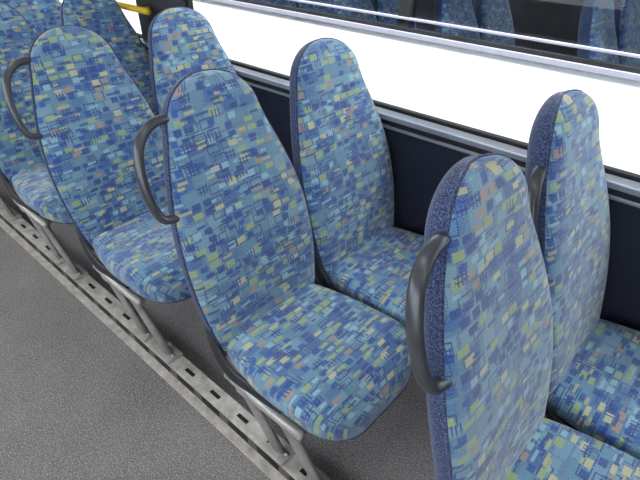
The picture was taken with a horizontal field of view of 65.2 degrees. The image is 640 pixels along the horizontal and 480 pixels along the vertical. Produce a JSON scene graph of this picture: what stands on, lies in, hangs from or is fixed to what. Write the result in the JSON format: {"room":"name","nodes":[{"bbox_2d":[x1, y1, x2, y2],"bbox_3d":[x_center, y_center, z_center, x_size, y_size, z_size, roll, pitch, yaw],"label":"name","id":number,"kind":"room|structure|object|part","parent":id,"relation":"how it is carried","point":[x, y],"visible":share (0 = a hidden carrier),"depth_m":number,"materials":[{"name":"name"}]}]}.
{"room":"bus interior","nodes":[
{"label":"bus interior","id":0,"kind":"room"},
{"bbox_2d":[0,176,435,479],"bbox_3d":[-1.469,0.348,2.255,7.600,0.060,2.455,27,43,33],"label":"floor","id":1,"kind":"structure","parent":0,"point":[77,402],"depth_m":1.82,"materials":[{"name":"plastic"}]},
{"bbox_2d":[0,208,306,479],"bbox_3d":[-1.237,0.150,2.432,7.600,0.064,0.094,27,43,33],"label":"rail","id":2,"kind":"object","parent":1,"relation":"on","point":[220,409],"visible":0.94,"depth_m":1.91,"materials":[{"name":"metal"}]},
{"bbox_2d":[0,194,21,221],"bbox_3d":[-1.793,-0.731,2.683,0.697,1.103,0.503,27,43,33],"label":"seat","id":3,"kind":"object","parent":2,"relation":"on","point":[10,215],"visible":0.02,"depth_m":2.75,"materials":[{"name":"metal"}]},
{"bbox_2d":[0,2,88,280],"bbox_3d":[-1.232,-0.444,2.267,0.697,1.103,0.503,27,43,33],"label":"seat","id":4,"kind":"object","parent":2,"relation":"on","point":[22,165],"visible":0.43,"depth_m":2.24,"materials":[{"name":"blue fabric"}]},
{"bbox_3d":[-1.380,-0.668,2.293,0.278,0.765,0.464,27,43,33],"label":"backrest","id":5,"kind":"part","parent":4,"relation":"part of","materials":[{"name":"blue fabric"}]},
{"bbox_3d":[-1.193,-0.295,2.363,0.408,0.205,0.459,27,43,33],"label":"seat frame","id":6,"kind":"part","parent":4,"relation":"part of","materials":[{"name":"plastic"}]},
{"bbox_2d":[12,164,72,223],"bbox_3d":[-1.135,-0.251,2.313,0.459,0.135,0.441,27,43,33],"label":"seat cushion","id":7,"kind":"object","parent":4,"relation":"on","point":[37,196],"depth_m":2.18,"materials":[{"name":"blue fabric"}]},
{"bbox_2d":[2,25,190,364],"bbox_3d":[-0.672,-0.157,1.853,0.697,1.103,0.503,27,43,33],"label":"seat","id":8,"kind":"object","parent":2,"relation":"on","point":[89,113],"visible":0.7,"depth_m":1.80,"materials":[{"name":"blue fabric"}]},
{"bbox_3d":[-0.969,-0.469,1.672,0.107,0.251,0.151,27,43,33],"label":"grab handle","id":9,"kind":"part","parent":8,"relation":"part of","materials":[{"name":"grey plastic"}]},
{"bbox_3d":[-0.821,-0.381,1.879,0.278,0.765,0.464,27,43,33],"label":"backrest","id":10,"kind":"part","parent":8,"relation":"part of","materials":[{"name":"blue fabric"}]},
{"bbox_3d":[-0.633,-0.008,1.949,0.408,0.205,0.459,27,43,33],"label":"seat frame","id":11,"kind":"part","parent":8,"relation":"part of","materials":[{"name":"plastic"}]},
{"bbox_2d":[93,205,190,302],"bbox_3d":[-0.576,0.036,1.899,0.459,0.135,0.441,27,43,33],"label":"seat cushion","id":12,"kind":"object","parent":8,"relation":"on","point":[137,252],"depth_m":1.78,"materials":[{"name":"blue fabric"}]},
{"bbox_2d":[133,69,411,479],"bbox_3d":[-0.087,0.143,1.420,0.697,1.103,0.503,27,43,33],"label":"seat","id":13,"kind":"object","parent":2,"relation":"on","point":[313,357],"visible":0.98,"depth_m":1.37,"materials":[{"name":"blue fabric"}]},
{"bbox_3d":[-0.384,-0.170,1.239,0.107,0.251,0.151,27,43,33],"label":"grab handle","id":14,"kind":"part","parent":13,"relation":"part of","materials":[{"name":"grey plastic"}]},
{"bbox_3d":[-0.236,-0.082,1.446,0.278,0.765,0.464,27,43,33],"label":"backrest","id":15,"kind":"part","parent":13,"relation":"part of","materials":[{"name":"blue fabric"}]},
{"bbox_3d":[-0.048,0.291,1.516,0.408,0.205,0.459,27,43,33],"label":"seat frame","id":16,"kind":"part","parent":13,"relation":"part of","materials":[{"name":"plastic"}]},
{"bbox_2d":[227,283,411,440],"bbox_3d":[0.009,0.336,1.466,0.459,0.135,0.441,27,43,33],"label":"seat cushion","id":17,"kind":"object","parent":13,"relation":"on","point":[319,359],"depth_m":1.39,"materials":[{"name":"blue fabric"}]},
{"bbox_2d":[405,153,639,479],"bbox_3d":[0.488,0.438,0.994,0.697,1.103,0.503,27,43,33],"label":"seat","id":18,"kind":"object","parent":2,"relation":"on","point":[479,317],"visible":1,"depth_m":0.89,"materials":[{"name":"blue fabric"}]},
{"bbox_3d":[0.192,0.126,0.813,0.107,0.251,0.151,27,43,33],"label":"grab handle","id":19,"kind":"part","parent":18,"relation":"part of","materials":[{"name":"grey plastic"}]},
{"bbox_3d":[0.340,0.214,1.019,0.278,0.765,0.464,27,43,33],"label":"backrest","id":20,"kind":"part","parent":18,"relation":"part of","materials":[{"name":"blue fabric"}]},
{"bbox_2d":[505,418,639,479],"bbox_3d":[0.585,0.631,1.040,0.459,0.135,0.441,27,43,33],"label":"seat cushion","id":21,"kind":"object","parent":18,"relation":"on","point":[553,450],"depth_m":1.13,"materials":[{"name":"blue fabric"}]},
{"bbox_2d":[59,0,639,174],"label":"window","id":22,"kind":"structure","parent":0,"point":[491,66],"depth_m":2.74,"materials":[{"name":"glass"}]},
{"bbox_3d":[-0.354,-1.713,3.801,0.278,0.765,0.464,27,43,33],"label":"backrest","id":23,"kind":"part","parent":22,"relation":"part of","materials":[{"name":"blue fabric"}]},
{"bbox_3d":[-0.046,-1.907,4.082,0.278,0.765,0.464,27,43,33],"label":"backrest","id":24,"kind":"part","parent":22,"relation":"part of","materials":[{"name":"blue fabric"}]},
{"bbox_3d":[0.226,-1.415,3.372,0.278,0.765,0.464,27,43,33],"label":"backrest","id":25,"kind":"part","parent":22,"relation":"part of","materials":[{"name":"blue fabric"}]},
{"bbox_3d":[0.533,-1.610,3.653,0.278,0.765,0.464,27,43,33],"label":"backrest","id":26,"kind":"part","parent":22,"relation":"part of","materials":[{"name":"blue fabric"}]},
{"bbox_3d":[0.805,-1.118,2.943,0.278,0.765,0.464,27,43,33],"label":"backrest","id":27,"kind":"part","parent":22,"relation":"part of","materials":[{"name":"blue fabric"}]},
{"bbox_3d":[1.113,-1.313,3.224,0.278,0.765,0.464,27,43,33],"label":"backrest","id":28,"kind":"part","parent":22,"relation":"part of","materials":[{"name":"blue fabric"}]},
{"bbox_3d":[1.385,-0.821,2.514,0.278,0.765,0.464,27,43,33],"label":"backrest","id":29,"kind":"part","parent":22,"relation":"part of","materials":[{"name":"blue fabric"}]},
{"bbox_3d":[1.693,-1.016,2.795,0.278,0.765,0.464,27,43,33],"label":"backrest","id":30,"kind":"part","parent":22,"relation":"part of","materials":[{"name":"blue fabric"}]},
{"bbox_2d":[136,0,639,330],"bbox_3d":[-0.628,-1.088,2.397,7.600,2.260,0.060,27,43,33],"label":"wall","id":31,"kind":"structure","parent":0,"point":[419,166],"depth_m":1.81,"materials":[{"name":"plastic"}]},
{"bbox_2d":[0,0,60,35],"bbox_3d":[-1.465,-1.048,2.905,0.716,0.836,0.512,27,43,33],"label":"seat","id":32,"kind":"object","parent":31,"relation":"attached to","point":[41,15],"visible":0.03,"depth_m":2.90,"materials":[{"name":"blue fabric"}]},
{"bbox_2d":[60,0,155,115],"bbox_3d":[-0.904,-0.761,2.490,0.716,0.836,0.512,27,43,33],"label":"seat","id":33,"kind":"object","parent":31,"relation":"attached to","point":[106,18],"visible":0.2,"depth_m":2.52,"materials":[{"name":"blue fabric"}]},
{"bbox_2d":[117,1,150,14],"bbox_3d":[-1.422,-1.437,2.919,1.580,0.032,0.072,27,43,33],"label":"window rail","id":34,"kind":"object","parent":31,"relation":"attached to","point":[143,10],"visible":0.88,"depth_m":2.52,"materials":[{"name":"metal"}]},
{"bbox_2d":[148,7,236,125],"bbox_3d":[-0.346,-0.475,2.077,0.716,0.836,0.512,27,43,33],"label":"seat","id":35,"kind":"object","parent":31,"relation":"attached to","point":[182,42],"visible":0.28,"depth_m":2.00,"materials":[{"name":"blue fabric"}]},
{"bbox_2d":[289,37,423,327],"bbox_3d":[0.238,-0.175,1.644,0.716,0.836,0.512,27,43,33],"label":"seat","id":36,"kind":"object","parent":31,"relation":"attached to","point":[342,158],"visible":0.66,"depth_m":1.66,"materials":[{"name":"blue fabric"}]},
{"bbox_3d":[0.070,-0.277,1.728,0.278,0.765,0.464,27,43,33],"label":"backrest","id":37,"kind":"part","parent":36,"relation":"part of","materials":[{"name":"blue fabric"}]},
{"bbox_3d":[0.257,0.096,1.799,0.408,0.205,0.459,27,43,33],"label":"seat frame","id":38,"kind":"part","parent":36,"relation":"part of","materials":[{"name":"fabric"}]},
{"bbox_2d":[330,227,423,327],"bbox_3d":[0.315,0.140,1.749,0.459,0.135,0.441,27,43,33],"label":"seat cushion","id":39,"kind":"object","parent":36,"relation":"on","point":[375,271],"depth_m":1.71,"materials":[{"name":"blue fabric"}]},
{"bbox_2d":[139,37,639,207],"bbox_3d":[-0.651,-0.902,2.495,7.600,0.054,0.050,27,43,33],"label":"trim","id":40,"kind":"structure","parent":31,"relation":"attached to","point":[620,189],"depth_m":1.68,"materials":[{"name":"metal"}]},
{"bbox_2d":[186,0,639,181],"bbox_3d":[0.527,-0.724,1.393,3.100,0.915,0.024,27,43,33],"label":"rubber gasket","id":41,"kind":"object","parent":31,"relation":"attached to","point":[608,169],"visible":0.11,"depth_m":1.70,"materials":[{"name":"black rubber"}]},
{"bbox_2d":[525,89,639,459],"bbox_3d":[0.806,0.116,1.224,0.716,0.836,0.512,27,43,33],"label":"seat","id":42,"kind":"object","parent":31,"relation":"attached to","point":[594,388],"visible":0.76,"depth_m":1.23,"materials":[{"name":"blue fabric"}]},
{"bbox_3d":[0.513,-0.052,1.149,0.107,0.251,0.151,27,43,33],"label":"grab handle","id":43,"kind":"part","parent":42,"relation":"part of","materials":[{"name":"grey plastic"}]},
{"bbox_3d":[0.637,0.014,1.308,0.278,0.765,0.464,27,43,33],"label":"backrest","id":44,"kind":"part","parent":42,"relation":"part of","materials":[{"name":"blue fabric"}]},
{"bbox_3d":[0.825,0.387,1.379,0.408,0.205,0.459,27,43,33],"label":"seat frame","id":45,"kind":"part","parent":42,"relation":"part of","materials":[{"name":"fabric"}]},
{"bbox_2d":[547,319,639,459],"bbox_3d":[0.883,0.431,1.329,0.459,0.135,0.441,27,43,33],"label":"seat cushion","id":46,"kind":"object","parent":42,"relation":"on","point":[596,395],"depth_m":1.30,"materials":[{"name":"blue fabric"}]}
]}

